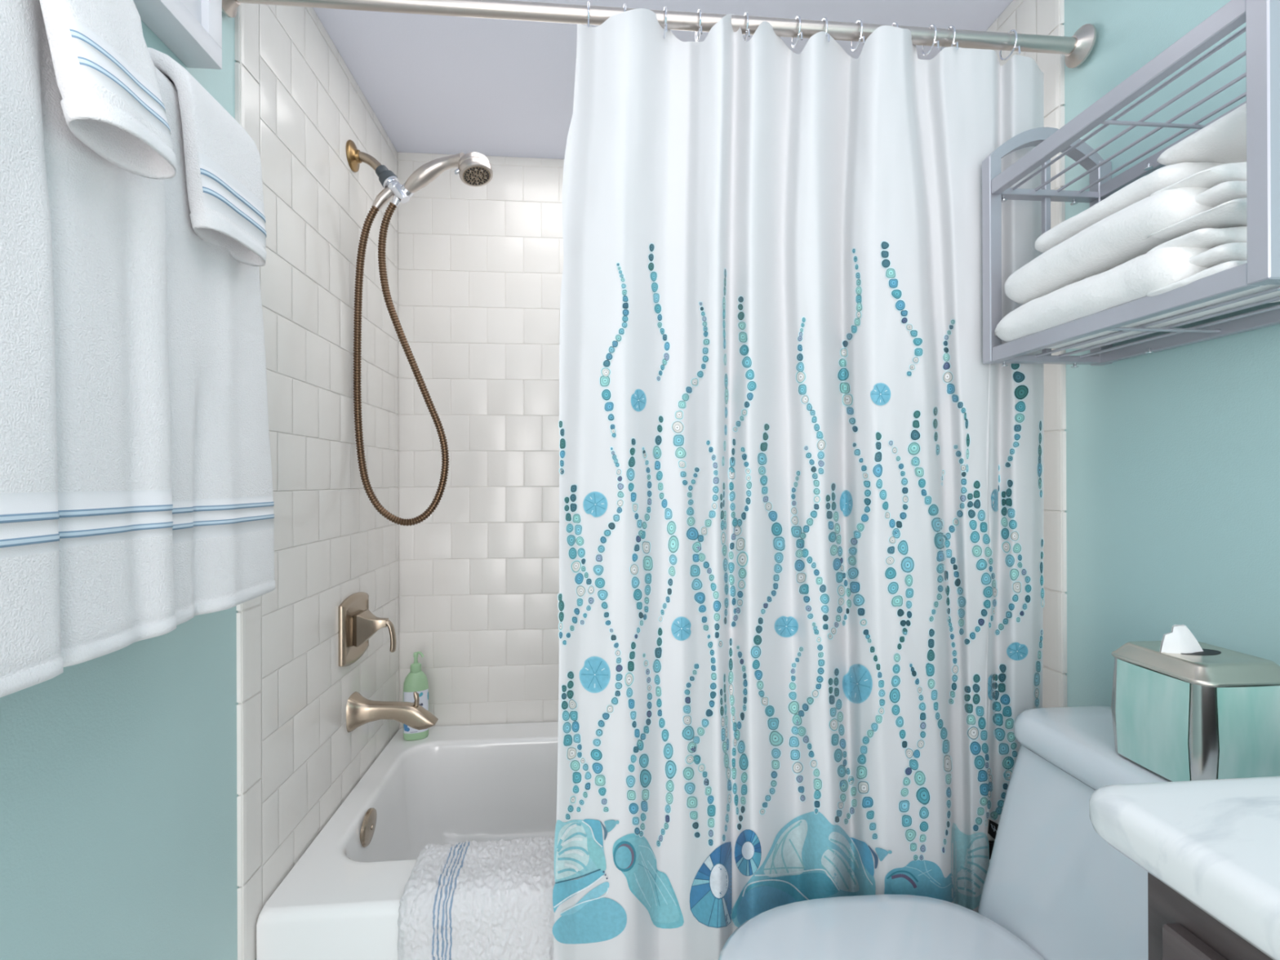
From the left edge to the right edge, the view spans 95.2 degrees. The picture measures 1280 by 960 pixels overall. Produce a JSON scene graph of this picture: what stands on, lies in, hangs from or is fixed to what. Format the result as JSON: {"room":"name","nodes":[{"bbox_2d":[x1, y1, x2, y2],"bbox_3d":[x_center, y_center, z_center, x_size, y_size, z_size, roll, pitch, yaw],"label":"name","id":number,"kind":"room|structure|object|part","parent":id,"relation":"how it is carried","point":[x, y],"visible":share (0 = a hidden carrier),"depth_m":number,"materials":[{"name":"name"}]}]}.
{"room":"bathroom","nodes":[
{"label":"bathroom","id":0,"kind":"room"},
{"bbox_2d":[0,3,399,959],"bbox_3d":[-0.664,0.056,0.437,0.100,2.094,2.850,0,0,-5],"label":"wall","id":1,"kind":"structure","parent":0,"point":[157,793],"depth_m":1.04,"materials":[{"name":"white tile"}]},
{"bbox_2d":[133,0,222,69],"bbox_3d":[-0.606,-0.751,0.502,0.048,0.300,0.708,0,0,-5],"label":"wall frame","id":2,"kind":"object","parent":1,"relation":"attached to","point":[192,29],"visible":1,"depth_m":0.81,"materials":[{"name":"white paint"}]},
{"bbox_3d":[-0.611,-0.751,0.501,0.038,0.240,0.648,0,0,-5],"label":"panel","id":3,"kind":"part","parent":2,"relation":"part of","materials":[{"name":"white paint"}]},
{"bbox_2d":[338,591,395,666],"bbox_3d":[-0.645,0.358,1.418,0.102,0.166,0.158,0,0,-5],"label":"shower valve","id":4,"kind":"object","parent":1,"relation":"attached to","point":[357,624],"visible":1,"depth_m":1.39,"materials":[{"name":"silver metal"}]},
{"bbox_3d":[-0.688,0.358,1.415,0.016,0.166,0.158,0,0,-5],"label":"plate","id":5,"kind":"part","parent":4,"relation":"part of","materials":[{"name":"silver metal"}]},
{"bbox_3d":[-0.647,0.358,1.418,0.066,0.076,0.072,0,0,-5],"label":"handle","id":6,"kind":"part","parent":4,"relation":"part of","materials":[{"name":"silver metal"}]},
{"bbox_3d":[-0.610,0.379,1.421,0.032,0.079,0.021,0,0,-5],"label":"lever","id":7,"kind":"part","parent":4,"relation":"part of","materials":[{"name":"silver metal"}]},
{"bbox_2d":[346,691,438,732],"bbox_3d":[-0.597,0.562,1.422,0.198,0.091,0.074,0,0,-5],"label":"tub spout","id":8,"kind":"object","parent":1,"relation":"attached to","point":[360,710],"visible":1,"depth_m":1.41,"materials":[{"name":"silver metal"}]},
{"bbox_3d":[-0.546,0.534,1.427,0.012,0.036,0.012,0,0,41],"label":"diverter knob","id":9,"kind":"part","parent":8,"relation":"part of","materials":[{"name":"silver metal"}]},
{"bbox_2d":[346,139,493,525],"bbox_3d":[-0.528,-0.355,1.416,0.352,0.936,0.085,0,0,4],"label":"shower","id":10,"kind":"object","parent":1,"relation":"attached to","point":[474,169],"visible":1,"depth_m":1.42,"materials":[{"name":"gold metal"}]},
{"bbox_3d":[-0.658,-0.771,1.424,0.080,0.060,0.022,0,0,-5],"label":"shower arm","id":11,"kind":"part","parent":10,"relation":"part of","materials":[{"name":"silver metal"}]},
{"bbox_3d":[-0.433,-0.735,1.390,0.020,0.016,0.011,0,0,-5],"label":"spray lever","id":12,"kind":"part","parent":10,"relation":"part of","materials":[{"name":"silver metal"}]},
{"bbox_2d":[222,0,1096,68],"bbox_3d":[0.065,-0.771,0.982,1.450,0.064,0.064,0,0,-5],"label":"curtain rod","id":13,"kind":"object","parent":1,"relation":"attached to","point":[1077,48],"visible":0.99,"depth_m":0.97,"materials":[{"name":"grey metal"}]},
{"bbox_2d":[587,1,589,26],"bbox_3d":[-0.085,-0.759,0.965,0.003,0.057,0.050,0,0,-5],"label":"curtain hook","id":14,"kind":"object","parent":13,"relation":"hanging from","point":[588,2],"visible":0.7,"depth_m":0.95,"materials":[{"name":"silver metal"}]},
{"bbox_2d":[663,6,667,38],"bbox_3d":[0.041,-0.759,0.976,0.003,0.057,0.050,0,0,-5],"label":"curtain hook","id":15,"kind":"object","parent":13,"relation":"hanging from","point":[664,8],"visible":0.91,"depth_m":0.96,"materials":[{"name":"silver metal"}]},
{"bbox_2d":[695,8,702,41],"bbox_3d":[0.098,-0.760,0.981,0.003,0.057,0.050,0,0,-5],"label":"curtain hook","id":16,"kind":"object","parent":13,"relation":"hanging from","point":[700,32],"visible":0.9,"depth_m":0.97,"materials":[{"name":"silver metal"}]},
{"bbox_2d":[742,12,750,40],"bbox_3d":[0.178,-0.760,0.988,0.003,0.057,0.050,0,0,-5],"label":"curtain hook","id":17,"kind":"object","parent":13,"relation":"hanging from","point":[748,30],"visible":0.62,"depth_m":0.97,"materials":[{"name":"silver metal"}]},
{"bbox_2d":[791,15,802,48],"bbox_3d":[0.267,-0.760,0.995,0.003,0.057,0.050,0,0,-5],"label":"curtain hook","id":18,"kind":"object","parent":13,"relation":"hanging from","point":[797,16],"visible":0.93,"depth_m":0.98,"materials":[{"name":"silver metal"}]},
{"bbox_2d":[552,8,1044,959],"bbox_3d":[0.298,0.138,0.984,0.894,1.855,0.089,0,0,-5],"label":"shower curtain","id":19,"kind":"object","parent":13,"relation":"hanging from","point":[801,603],"visible":0.94,"depth_m":0.97,"materials":[{"name":"white fabric"}]},
{"bbox_2d":[822,17,830,42],"bbox_3d":[0.313,-0.760,0.999,0.003,0.057,0.050,0,0,-5],"label":"curtain hook","id":20,"kind":"object","parent":13,"relation":"hanging from","point":[824,18],"visible":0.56,"depth_m":0.98,"materials":[{"name":"silver metal"}]},
{"bbox_2d":[850,19,865,51],"bbox_3d":[0.374,-0.761,1.004,0.003,0.057,0.050,0,0,-5],"label":"curtain hook","id":21,"kind":"object","parent":13,"relation":"hanging from","point":[859,20],"visible":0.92,"depth_m":0.99,"materials":[{"name":"silver metal"}]},
{"bbox_2d":[891,22,898,27],"bbox_3d":[0.437,-0.761,1.010,0.003,0.057,0.050,0,0,-5],"label":"curtain hook","id":22,"kind":"object","parent":13,"relation":"hanging from","point":[894,23],"visible":0.26,"depth_m":1.00,"materials":[{"name":"silver metal"}]},
{"bbox_2d":[921,24,939,55],"bbox_3d":[0.504,-0.761,1.015,0.003,0.057,0.050,0,0,-5],"label":"curtain hook","id":23,"kind":"object","parent":13,"relation":"hanging from","point":[931,25],"visible":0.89,"depth_m":1.00,"materials":[{"name":"silver metal"}]},
{"bbox_2d":[939,25,958,51],"bbox_3d":[0.538,-0.761,1.018,0.003,0.057,0.050,0,0,-5],"label":"curtain hook","id":24,"kind":"object","parent":13,"relation":"hanging from","point":[951,26],"visible":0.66,"depth_m":1.00,"materials":[{"name":"silver metal"}]},
{"bbox_2d":[999,29,1020,60],"bbox_3d":[0.650,-0.762,1.028,0.003,0.057,0.050,0,0,-5],"label":"curtain hook","id":25,"kind":"object","parent":13,"relation":"hanging from","point":[1012,30],"visible":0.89,"depth_m":1.02,"materials":[{"name":"silver metal"}]},
{"bbox_3d":[-0.580,-0.429,0.434,0.088,0.044,0.743,0,0,-5],"label":"towel bar","id":26,"kind":"object","parent":1,"relation":"attached to","visible":0},
{"bbox_2d":[0,0,176,697],"bbox_3d":[-0.525,-0.158,0.391,0.126,0.638,0.474,0,0,-5],"label":"bath towel","id":27,"kind":"object","parent":26,"relation":"hanging from","point":[86,571],"visible":0.84,"depth_m":0.51,"materials":[{"name":"white fabric"}]},
{"bbox_2d":[39,0,176,179],"bbox_3d":[-0.533,-0.399,0.513,0.190,0.212,0.116,0,0,-5],"label":"hand towel","id":28,"kind":"object","parent":27,"relation":"on","point":[112,102],"visible":1,"depth_m":0.51,"materials":[{"name":"white fabric"}]},
{"bbox_2d":[155,66,275,625],"bbox_3d":[-0.564,-0.152,0.744,0.091,0.632,0.245,0,0,-5],"label":"bath towel","id":29,"kind":"object","parent":26,"relation":"hanging from","point":[223,515],"visible":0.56,"depth_m":0.72,"materials":[{"name":"white fabric"}]},
{"bbox_2d":[147,47,266,266],"bbox_3d":[-0.561,-0.390,0.726,0.140,0.201,0.143,0,0,-5],"label":"hand towel","id":30,"kind":"object","parent":29,"relation":"on","point":[223,163],"visible":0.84,"depth_m":0.70,"materials":[{"name":"white fabric"}]},
{"bbox_2d":[397,151,564,728],"bbox_3d":[-0.008,0.055,1.872,1.652,2.094,0.100,0,0,-5],"label":"wall","id":31,"kind":"structure","parent":0,"point":[480,268],"depth_m":1.78,"materials":[{"name":"white tile"}]},
{"bbox_2d":[312,0,1013,159],"bbox_3d":[0.105,-1.044,0.504,1.652,0.100,2.850,0,0,-5],"label":"ceiling","id":32,"kind":"structure","parent":0,"point":[434,84],"depth_m":1.37,"materials":[{"name":"white paint"}]},
{"bbox_2d":[970,0,1279,707],"bbox_3d":[0.882,0.050,0.568,0.100,2.094,2.850,0,0,-5],"label":"wall","id":33,"kind":"structure","parent":0,"point":[1162,501],"depth_m":0.93,"materials":[{"name":"teal paint"}]},
{"bbox_2d":[982,0,1279,368],"bbox_3d":[0.709,-0.393,0.793,0.220,0.402,0.422,0,0,-5],"label":"towel shelf","id":34,"kind":"object","parent":33,"relation":"attached to","point":[1261,18],"visible":0.98,"depth_m":0.76,"materials":[{"name":"grey metal"}]},
{"bbox_3d":[0.692,-0.396,0.993,0.220,0.396,0.021,0,0,-5],"label":"frame","id":35,"kind":"part","parent":34,"relation":"part of","materials":[{"name":"grey metal"}]},
{"bbox_3d":[0.609,-0.488,0.785,0.016,0.024,0.380,0,0,-5],"label":"rail","id":36,"kind":"part","parent":34,"relation":"part of","materials":[{"name":"grey metal"}]},
{"bbox_3d":[0.610,-0.209,0.784,0.016,0.024,0.380,0,0,-5],"label":"rail","id":37,"kind":"part","parent":34,"relation":"part of","materials":[{"name":"grey metal"}]},
{"bbox_2d":[994,226,1279,348],"bbox_3d":[0.686,-0.248,0.796,0.205,0.073,0.357,0,0,-5],"label":"folded towel","id":38,"kind":"object","parent":34,"relation":"on","point":[1186,259],"visible":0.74,"depth_m":0.71,"materials":[{"name":"white fabric"}]},
{"bbox_2d":[1004,161,1246,304],"bbox_3d":[0.689,-0.316,0.790,0.200,0.082,0.344,0,0,-5],"label":"folded towel","id":39,"kind":"object","parent":38,"relation":"on","point":[1215,197],"visible":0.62,"depth_m":0.71,"materials":[{"name":"white fabric"}]},
{"bbox_2d":[1034,161,1226,253],"bbox_3d":[0.700,-0.367,0.813,0.174,0.044,0.217,0,0,-5],"label":"folded towel","id":40,"kind":"object","parent":39,"relation":"on","point":[1144,187],"visible":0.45,"depth_m":0.76,"materials":[{"name":"white fabric"}]},
{"bbox_2d":[1156,102,1246,165],"bbox_3d":[0.725,-0.402,0.652,0.152,0.033,0.177,0,0,-5],"label":"folded towel","id":41,"kind":"object","parent":40,"relation":"on","point":[1224,140],"visible":0.43,"depth_m":0.68,"materials":[{"name":"white fabric"}]},
{"bbox_3d":[0.801,-0.488,0.801,0.014,0.022,0.380,0,0,-5],"label":"rail","id":42,"kind":"part","parent":34,"relation":"part of","materials":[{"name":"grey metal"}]},
{"bbox_3d":[0.802,-0.209,0.801,0.014,0.022,0.380,0,0,-5],"label":"rail","id":43,"kind":"part","parent":34,"relation":"part of","materials":[{"name":"grey metal"}]},
{"bbox_3d":[0.726,-0.396,0.593,0.220,0.396,0.021,0,0,-5],"label":"frame","id":44,"kind":"part","parent":34,"relation":"part of","materials":[{"name":"grey metal"}]},
{"bbox_3d":[0.113,1.150,0.501,1.652,0.100,2.850,0,0,-5],"label":"floor","id":45,"kind":"structure","parent":0,"visible":0},
{"bbox_2d":[256,721,990,959],"bbox_3d":[0.032,0.920,1.440,1.448,0.363,0.763,0,0,-5],"label":"bathtub","id":46,"kind":"object","parent":45,"relation":"on","point":[341,898],"visible":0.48,"depth_m":1.50,"materials":[{"name":"white ceramic"}]},
{"bbox_3d":[-0.608,0.779,1.310,0.018,0.077,0.077,0,0,-5],"label":"overflow plate","id":47,"kind":"part","parent":46,"relation":"part of","materials":[{"name":"silver metal"}]},
{"bbox_2d":[403,651,428,740],"bbox_3d":[-0.647,0.619,1.688,0.069,0.250,0.047,0,0,-20],"label":"soap bottle","id":48,"kind":"object","parent":46,"relation":"on","point":[416,680],"visible":0.74,"depth_m":1.67,"materials":[{"name":"green plastic"}]},
{"bbox_2d":[404,724,409,731],"bbox_3d":[-0.665,0.694,1.664,0.020,0.043,0.002,0,0,14],"label":"print","id":49,"kind":"object","parent":48,"relation":"attached to","point":[406,728],"depth_m":1.66,"materials":[{"name":"blue paper"}]},
{"bbox_2d":[397,835,555,959],"bbox_3d":[-0.118,0.853,1.111,0.620,0.290,0.198,0,0,-5],"label":"towel","id":50,"kind":"object","parent":46,"relation":"on","point":[492,900],"visible":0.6,"depth_m":1.02,"materials":[{"name":"white fabric"}]},
{"bbox_2d":[987,818,998,859],"bbox_3d":[0.714,0.663,1.158,0.082,0.150,0.047,0,0,-5],"label":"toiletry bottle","id":51,"kind":"object","parent":46,"relation":"on","point":[991,841],"visible":0.09,"depth_m":1.13,"materials":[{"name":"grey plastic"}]},
{"bbox_2d":[718,706,1169,959],"bbox_3d":[0.456,0.736,0.715,0.719,0.726,0.487,0,0,-5],"label":"toilet","id":52,"kind":"object","parent":45,"relation":"on","point":[1054,888],"visible":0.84,"depth_m":0.82,"materials":[{"name":"white ceramic"}]},
{"bbox_3d":[0.328,0.654,0.711,0.464,0.022,0.410,0,0,-5],"label":"seat","id":53,"kind":"part","parent":52,"relation":"part of","materials":[{"name":"white ceramic"}]},
{"bbox_3d":[0.714,0.395,0.738,0.200,0.044,0.487,0,0,-5],"label":"tank lid","id":54,"kind":"part","parent":52,"relation":"part of","materials":[{"name":"white ceramic"}]},
{"bbox_2d":[1111,640,1279,782],"bbox_3d":[0.713,0.296,0.747,0.136,0.154,0.137,0,0,-5],"label":"tissue box","id":55,"kind":"object","parent":52,"relation":"on","point":[1213,713],"visible":0.85,"depth_m":0.70,"materials":[{"name":"teal glass"}]},
{"bbox_3d":[0.647,0.305,0.742,0.005,0.127,0.096,0,0,-5],"label":"glass panel","id":56,"kind":"part","parent":55,"relation":"part of","materials":[{"name":"teal glass"}]},
{"bbox_2d":[1159,624,1203,653],"bbox_3d":[0.696,0.210,0.747,0.068,0.049,0.015,0,0,-5],"label":"tissue","id":57,"kind":"object","parent":55,"relation":"on","point":[1180,639],"visible":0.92,"depth_m":0.74,"materials":[{"name":"white paper"}]},
{"bbox_3d":[0.713,0.230,0.747,0.131,0.022,0.132,0,0,-5],"label":"lid","id":58,"kind":"part","parent":55,"relation":"part of","materials":[{"name":"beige metal"}]},
{"bbox_3d":[0.718,0.305,0.681,0.095,0.127,0.005,0,0,-5],"label":"glass panel","id":59,"kind":"part","parent":55,"relation":"part of","materials":[{"name":"teal glass"}]},
{"bbox_2d":[1147,871,1272,959],"bbox_3d":[0.630,0.682,-0.055,0.521,0.832,0.992,0,0,-5],"label":"vanity cabinet","id":60,"kind":"object","parent":45,"relation":"on","point":[1178,929],"visible":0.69,"depth_m":0.39,"materials":[{"name":"brown wood"}]},
{"bbox_2d":[1088,776,1279,959],"bbox_3d":[0.634,0.247,-0.059,0.514,0.038,1.062,0,0,-5],"label":"countertop","id":61,"kind":"structure","parent":60,"relation":"on","point":[1215,843],"depth_m":0.38,"materials":[{"name":"white stone"}]},
{"bbox_3d":[0.379,0.639,0.170,0.014,0.680,0.453,0,0,-5],"label":"door","id":62,"kind":"part","parent":60,"relation":"part of","materials":[{"name":"brown wood"}]}
]}

